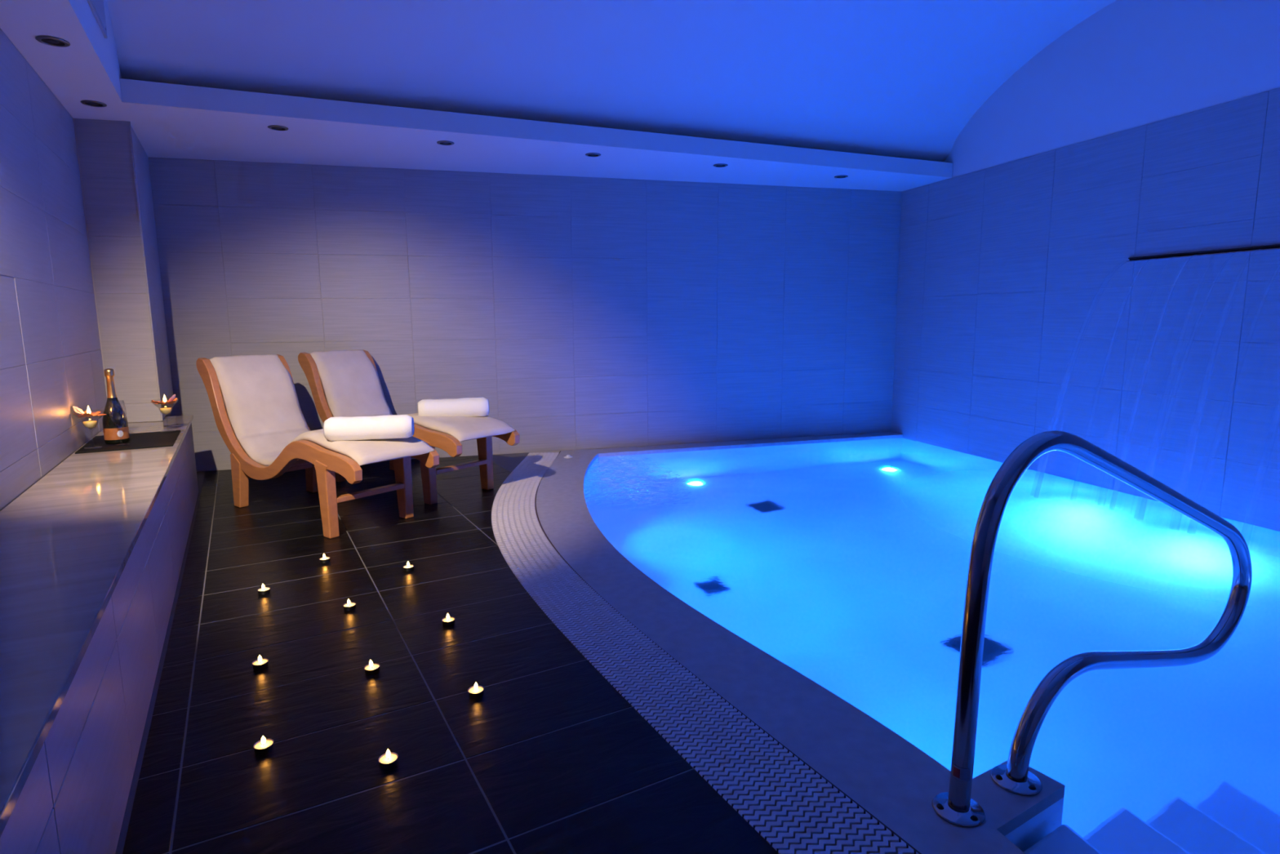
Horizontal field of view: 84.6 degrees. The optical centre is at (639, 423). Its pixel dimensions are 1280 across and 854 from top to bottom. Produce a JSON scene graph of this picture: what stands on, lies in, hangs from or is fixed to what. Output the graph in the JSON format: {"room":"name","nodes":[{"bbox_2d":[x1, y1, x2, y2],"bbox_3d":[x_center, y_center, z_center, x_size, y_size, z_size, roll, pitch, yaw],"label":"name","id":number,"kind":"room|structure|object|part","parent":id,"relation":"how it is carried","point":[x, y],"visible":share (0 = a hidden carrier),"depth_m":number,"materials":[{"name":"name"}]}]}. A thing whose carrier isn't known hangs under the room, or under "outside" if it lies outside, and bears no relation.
{"room":"indoor spa pool","nodes":[
{"label":"indoor spa pool","id":0,"kind":"room"},
{"bbox_2d":[0,28,106,511],"bbox_3d":[-1.938,-0.179,1.779,0.127,2.762,7.943,-5,10,-29],"label":"wall","id":1,"kind":"structure","parent":0,"point":[51,363],"depth_m":3.12,"materials":[{"name":"grey tile"}]},
{"bbox_2d":[73,118,174,422],"bbox_3d":[-3.449,-0.969,4.760,0.291,1.811,1.147,-5,10,-30],"label":"pillar","id":2,"kind":"structure","parent":1,"relation":"attached to","point":[113,165],"depth_m":4.32,"materials":[{"name":"grey tile"}]},
{"bbox_2d":[81,0,121,78],"bbox_3d":[-1.368,-1.960,1.143,0.050,0.936,6.875,-5,10,-29],"label":"wall","id":3,"kind":"structure","parent":0,"point":[108,43],"depth_m":3.57,"materials":[{"name":"white paint"}]},
{"bbox_2d":[86,0,107,38],"bbox_3d":[-2.370,-1.964,3.006,0.017,0.300,0.920,-5,10,-29],"label":"air vent","id":4,"kind":"object","parent":3,"relation":"in","point":[97,7],"visible":1,"depth_m":3.26,"materials":[{"name":"grey"}]},
{"bbox_2d":[115,452,779,853],"bbox_3d":[-1.059,0.905,2.198,2.968,0.120,7.981,-4,9,-20],"label":"floor","id":5,"kind":"structure","parent":0,"point":[551,757],"depth_m":2.11,"materials":[{"name":"grey tile"}]},
{"bbox_2d":[0,414,198,853],"bbox_3d":[-1.541,0.643,1.776,0.432,0.530,6.818,-5,10,-29],"label":"tiled ledge","id":6,"kind":"object","parent":5,"relation":"on","point":[92,553],"visible":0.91,"depth_m":1.70,"materials":[{"name":"grey tile"}]},
{"bbox_2d":[75,430,180,453],"bbox_3d":[-2.683,0.092,3.721,0.395,0.007,0.570,-5,10,-29],"label":"serving tray","id":7,"kind":"object","parent":6,"relation":"on","point":[162,438],"visible":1,"depth_m":3.64,"materials":[{"name":"black stone"}]},
{"bbox_2d":[71,406,106,448],"bbox_3d":[-2.724,0.015,3.496,0.136,0.212,0.136,-3,9,-15],"label":"candle","id":8,"kind":"object","parent":7,"relation":"on","point":[91,424],"visible":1,"depth_m":3.48,"materials":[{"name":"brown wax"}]},
{"bbox_2d":[102,368,129,444],"bbox_3d":[-2.712,-0.091,3.624,0.106,0.385,0.106,-3,9,-15],"label":"champagne bottle","id":9,"kind":"object","parent":7,"relation":"on","point":[114,433],"visible":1,"depth_m":3.60,"materials":[{"name":"black glass"}]},
{"bbox_3d":[-2.712,-0.075,3.626,0.105,0.350,0.105,-3,9,-15],"label":"glass","id":10,"kind":"part","parent":9,"relation":"part of","materials":[{"name":"black glass"}]},
{"bbox_2d":[151,394,178,431],"bbox_3d":[-2.696,-0.061,4.005,0.130,0.211,0.130,-3,9,-15],"label":"candle","id":11,"kind":"object","parent":7,"relation":"on","point":[172,399],"visible":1,"depth_m":3.99,"materials":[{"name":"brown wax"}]},
{"bbox_2d":[251,657,268,670],"bbox_3d":[-1.279,0.798,2.369,0.050,0.044,0.050,-5,10,-29],"label":"tealight candle","id":12,"kind":"object","parent":5,"relation":"on","point":[260,664],"visible":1,"depth_m":2.36,"materials":[{"name":"white wax"}]},
{"bbox_2d":[253,737,273,755],"bbox_3d":[-1.020,0.865,1.908,0.050,0.044,0.050,6,10,36],"label":"tealight candle","id":13,"kind":"object","parent":5,"relation":"on","point":[264,746],"visible":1,"depth_m":1.90,"materials":[{"name":"white wax"}]},
{"bbox_2d":[257,586,270,595],"bbox_3d":[-1.611,0.705,3.014,0.050,0.044,0.050,-4,9,-22],"label":"tealight candle","id":14,"kind":"object","parent":5,"relation":"on","point":[264,590],"visible":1,"depth_m":3.00,"materials":[{"name":"white wax"}]},
{"bbox_2d":[195,354,439,538],"bbox_3d":[-1.996,0.073,4.272,1.809,0.932,0.523,6,11,37],"label":"sun lounger","id":15,"kind":"object","parent":5,"relation":"on","point":[269,436],"visible":0.84,"depth_m":4.39,"materials":[{"name":"white fabric"}]},
{"bbox_3d":[-2.500,0.353,4.410,0.139,0.344,0.056,6,11,37],"label":"leg","id":16,"kind":"part","parent":15,"relation":"part of","materials":[{"name":"brown wood"}]},
{"bbox_3d":[-2.139,0.000,4.073,1.809,0.713,0.045,6,11,37],"label":"rail","id":17,"kind":"part","parent":15,"relation":"part of","materials":[{"name":"brown wood"}]},
{"bbox_3d":[-2.216,0.297,4.776,0.139,0.344,0.056,6,11,37],"label":"leg","id":18,"kind":"part","parent":15,"relation":"part of","materials":[{"name":"brown wood"}]},
{"bbox_2d":[209,354,435,466],"bbox_3d":[-1.975,-0.072,4.255,1.733,0.640,0.457,6,11,37],"label":"cushion","id":19,"kind":"object","parent":15,"relation":"on","point":[258,393],"depth_m":4.50,"materials":[{"name":"beige fabric"}]},
{"bbox_3d":[-1.676,0.403,3.778,0.138,0.419,0.056,6,11,37],"label":"leg","id":20,"kind":"part","parent":15,"relation":"part of","materials":[{"name":"brown wood"}]},
{"bbox_3d":[-1.853,-0.057,4.441,1.809,0.713,0.045,6,11,37],"label":"rail","id":21,"kind":"part","parent":15,"relation":"part of","materials":[{"name":"brown wood"}]},
{"bbox_2d":[323,414,414,440],"bbox_3d":[-1.468,0.020,3.824,0.452,0.126,0.136,-2,9,-12],"label":"rolled towel","id":22,"kind":"object","parent":15,"relation":"on","point":[388,426],"visible":1,"depth_m":3.77,"materials":[{"name":"white fabric"}]},
{"bbox_3d":[-1.392,0.346,4.144,0.138,0.419,0.056,6,11,37],"label":"leg","id":23,"kind":"part","parent":15,"relation":"part of","materials":[{"name":"brown wood"}]},
{"bbox_2d":[319,556,329,563],"bbox_3d":[-1.523,0.647,3.400,0.050,0.044,0.050,8,12,44],"label":"tealight candle","id":24,"kind":"object","parent":5,"relation":"on","point":[323,559],"visible":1,"depth_m":3.39,"materials":[{"name":"white wax"}]},
{"bbox_2d":[342,601,355,610],"bbox_3d":[-1.173,0.727,2.842,0.050,0.044,0.050,-2,9,-11],"label":"tealight candle","id":25,"kind":"object","parent":5,"relation":"on","point":[350,606],"visible":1,"depth_m":2.83,"materials":[{"name":"white wax"}]},
{"bbox_2d":[364,662,379,675],"bbox_3d":[-0.887,0.801,2.329,0.050,0.044,0.050,-4,9,-22],"label":"tealight candle","id":26,"kind":"object","parent":5,"relation":"on","point":[371,668],"visible":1,"depth_m":2.32,"materials":[{"name":"white wax"}]},
{"bbox_2d":[377,751,398,769],"bbox_3d":[-0.659,0.872,1.842,0.050,0.044,0.050,8,12,44],"label":"tealight candle","id":27,"kind":"object","parent":5,"relation":"on","point":[387,761],"visible":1,"depth_m":1.84,"materials":[{"name":"white wax"}]},
{"bbox_2d":[402,564,413,571],"bbox_3d":[-1.079,0.661,3.279,0.050,0.044,0.050,0,8,1],"label":"tealight candle","id":28,"kind":"object","parent":5,"relation":"on","point":[409,567],"visible":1,"depth_m":3.27,"materials":[{"name":"white wax"}]},
{"bbox_2d":[297,349,519,504],"bbox_3d":[-1.664,-0.031,4.951,1.809,0.932,0.523,6,11,37],"label":"sun lounger","id":29,"kind":"object","parent":5,"relation":"on","point":[349,380],"visible":0.66,"depth_m":5.12,"materials":[{"name":"beige fabric"}]},
{"bbox_3d":[-2.169,0.250,5.086,0.139,0.344,0.056,6,11,37],"label":"leg","id":30,"kind":"part","parent":29,"relation":"part of","materials":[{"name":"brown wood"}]},
{"bbox_3d":[-1.807,-0.104,4.751,1.809,0.713,0.045,6,11,37],"label":"rail","id":31,"kind":"part","parent":29,"relation":"part of","materials":[{"name":"brown wood"}]},
{"bbox_3d":[-1.887,0.193,5.454,0.139,0.344,0.056,6,11,37],"label":"leg","id":32,"kind":"part","parent":29,"relation":"part of","materials":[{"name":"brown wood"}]},
{"bbox_2d":[310,349,515,441],"bbox_3d":[-1.643,-0.176,4.934,1.733,0.640,0.457,6,11,37],"label":"cushion","id":33,"kind":"object","parent":29,"relation":"on","point":[349,380],"depth_m":5.19,"materials":[{"name":"beige fabric"}]},
{"bbox_3d":[-1.342,0.299,4.458,0.138,0.419,0.056,6,11,37],"label":"leg","id":34,"kind":"part","parent":29,"relation":"part of","materials":[{"name":"brown wood"}]},
{"bbox_3d":[-1.523,-0.161,5.121,1.809,0.713,0.045,6,11,37],"label":"rail","id":35,"kind":"part","parent":29,"relation":"part of","materials":[{"name":"brown wood"}]},
{"bbox_2d":[417,396,488,416],"bbox_3d":[-1.230,-0.105,4.648,0.452,0.126,0.136,-3,9,-17],"label":"rolled towel","id":36,"kind":"object","parent":29,"relation":"on","point":[464,406],"visible":0.91,"depth_m":4.60,"materials":[{"name":"white fabric"}]},
{"bbox_3d":[-1.060,0.242,4.826,0.138,0.419,0.056,6,11,37],"label":"leg","id":37,"kind":"part","parent":29,"relation":"part of","materials":[{"name":"brown wood"}]},
{"bbox_2d":[441,616,454,626],"bbox_3d":[-0.733,0.746,2.693,0.050,0.044,0.050,0,8,2],"label":"tealight candle","id":38,"kind":"object","parent":5,"relation":"on","point":[449,620],"visible":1,"depth_m":2.69,"materials":[{"name":"white wax"}]},
{"bbox_2d":[467,684,484,698],"bbox_3d":[-0.508,0.820,2.180,0.050,0.044,0.050,-6,10,-33],"label":"tealight candle","id":39,"kind":"object","parent":5,"relation":"on","point":[476,691],"visible":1,"depth_m":2.17,"materials":[{"name":"white wax"}]},
{"bbox_2d":[491,450,921,853],"bbox_3d":[-0.279,0.673,3.502,0.802,0.062,5.563,-3,9,-17],"label":"overflow grating","id":40,"kind":"object","parent":5,"relation":"on","point":[799,811],"visible":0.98,"depth_m":2.06,"materials":[{"name":"white plastic"}]},
{"bbox_2d":[0,0,952,191],"bbox_3d":[0.373,-1.596,2.194,6.619,0.122,7.775,-3,9,-15],"label":"ceiling","id":41,"kind":"structure","parent":0,"point":[168,120],"depth_m":4.73,"materials":[{"name":"white paint"}]},
{"bbox_2d":[35,35,70,47],"bbox_3d":[-2.501,-1.627,3.000,0.116,0.008,0.116,-3,9,-15],"label":"recessed light","id":42,"kind":"object","parent":41,"relation":"in","point":[47,40],"visible":1,"depth_m":2.99,"materials":[{"name":"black metal"}]},
{"bbox_2d":[80,100,106,107],"bbox_3d":[-2.991,-1.750,3.856,0.116,0.008,0.116,-3,9,-15],"label":"recessed light","id":43,"kind":"object","parent":41,"relation":"in","point":[90,103],"visible":1,"depth_m":3.85,"materials":[{"name":"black metal"}]},
{"bbox_2d":[267,124,288,130],"bbox_3d":[-2.246,-1.832,4.370,0.116,0.008,0.116,-3,9,-15],"label":"recessed light","id":44,"kind":"object","parent":41,"relation":"in","point":[275,127],"visible":1,"depth_m":4.36,"materials":[{"name":"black metal"}]},
{"bbox_2d":[436,140,453,145],"bbox_3d":[-1.318,-1.900,4.771,0.116,0.008,0.116,-3,9,-15],"label":"recessed light","id":45,"kind":"object","parent":41,"relation":"in","point":[441,142],"visible":1,"depth_m":4.76,"materials":[{"name":"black metal"}]},
{"bbox_2d":[585,152,600,156],"bbox_3d":[-0.343,-1.964,5.150,0.116,0.008,0.116,-3,9,-15],"label":"recessed light","id":46,"kind":"object","parent":41,"relation":"in","point":[589,154],"visible":1,"depth_m":5.14,"materials":[{"name":"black metal"}]},
{"bbox_2d":[713,163,728,167],"bbox_3d":[0.634,-2.030,5.543,0.116,0.008,0.116,-3,9,-15],"label":"recessed light","id":47,"kind":"object","parent":41,"relation":"in","point":[720,165],"visible":1,"depth_m":5.53,"materials":[{"name":"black metal"}]},
{"bbox_2d":[834,174,848,178],"bbox_3d":[1.722,-2.111,6.024,0.116,0.008,0.116,-3,9,-15],"label":"recessed light","id":48,"kind":"object","parent":41,"relation":"in","point":[842,175],"visible":1,"depth_m":6.02,"materials":[{"name":"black metal"}]},
{"bbox_2d":[147,156,902,471],"bbox_3d":[-0.671,-0.840,6.153,6.808,2.762,0.124,-3,9,-15],"label":"wall","id":49,"kind":"structure","parent":0,"point":[587,313],"depth_m":6.04,"materials":[{"name":"grey tile"}]},
{"bbox_2d":[106,0,1115,161],"bbox_3d":[0.632,-2.219,3.297,6.191,0.870,4.370,-4,9,-22],"label":"vault","id":50,"kind":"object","parent":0,"point":[896,78],"visible":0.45,"depth_m":4.57,"materials":[{"name":"white paint"}]},
{"bbox_2d":[891,0,1279,531],"bbox_3d":[3.653,-0.924,3.295,0.126,3.700,7.807,-3,9,-16],"label":"wall","id":51,"kind":"structure","parent":0,"point":[1022,313],"depth_m":4.67,"materials":[{"name":"grey tile"}]},
{"bbox_2d":[1126,244,1279,262],"bbox_3d":[3.444,-0.946,3.751,0.026,0.025,1.790,-3,9,-16],"label":"spout","id":52,"kind":"object","parent":51,"relation":"attached to","point":[1277,246],"visible":1,"depth_m":4.13,"materials":[{"name":"grey metal"}]},
{"bbox_3d":[1.673,1.115,3.913,3.620,1.016,5.565,-3,9,-15],"label":"basin","id":53,"kind":"object","parent":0,"visible":0},
{"bbox_2d":[536,431,1065,853],"bbox_3d":[0.390,0.538,4.291,3.034,0.034,6.571,2,9,13],"label":"pool coping","id":54,"kind":"object","parent":53,"relation":"on","point":[889,776],"visible":0.78,"depth_m":2.14,"materials":[{"name":"tile"}]},
{"bbox_2d":[564,454,572,457],"bbox_3d":[-0.605,0.275,5.926,0.074,0.022,0.074,-3,9,-15],"label":"fitting","id":55,"kind":"object","parent":54,"relation":"on","point":[566,455],"visible":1,"depth_m":5.91,"materials":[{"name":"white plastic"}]},
{"bbox_2d":[932,430,1252,827],"bbox_3d":[1.317,0.423,1.900,1.419,0.883,0.115,-5,10,-28],"label":"pool handrail","id":56,"kind":"object","parent":54,"relation":"on","point":[956,806],"visible":1,"depth_m":1.72,"materials":[{"name":"silver metal"}]},
{"bbox_2d":[583,437,1279,853],"bbox_3d":[1.669,0.609,3.838,3.620,0.001,5.565,-3,9,-15],"label":"pool water","id":57,"kind":"object","parent":53,"relation":"in","point":[846,563],"visible":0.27,"depth_m":2.90,"materials":[{"name":"blue liquid"}]}
]}

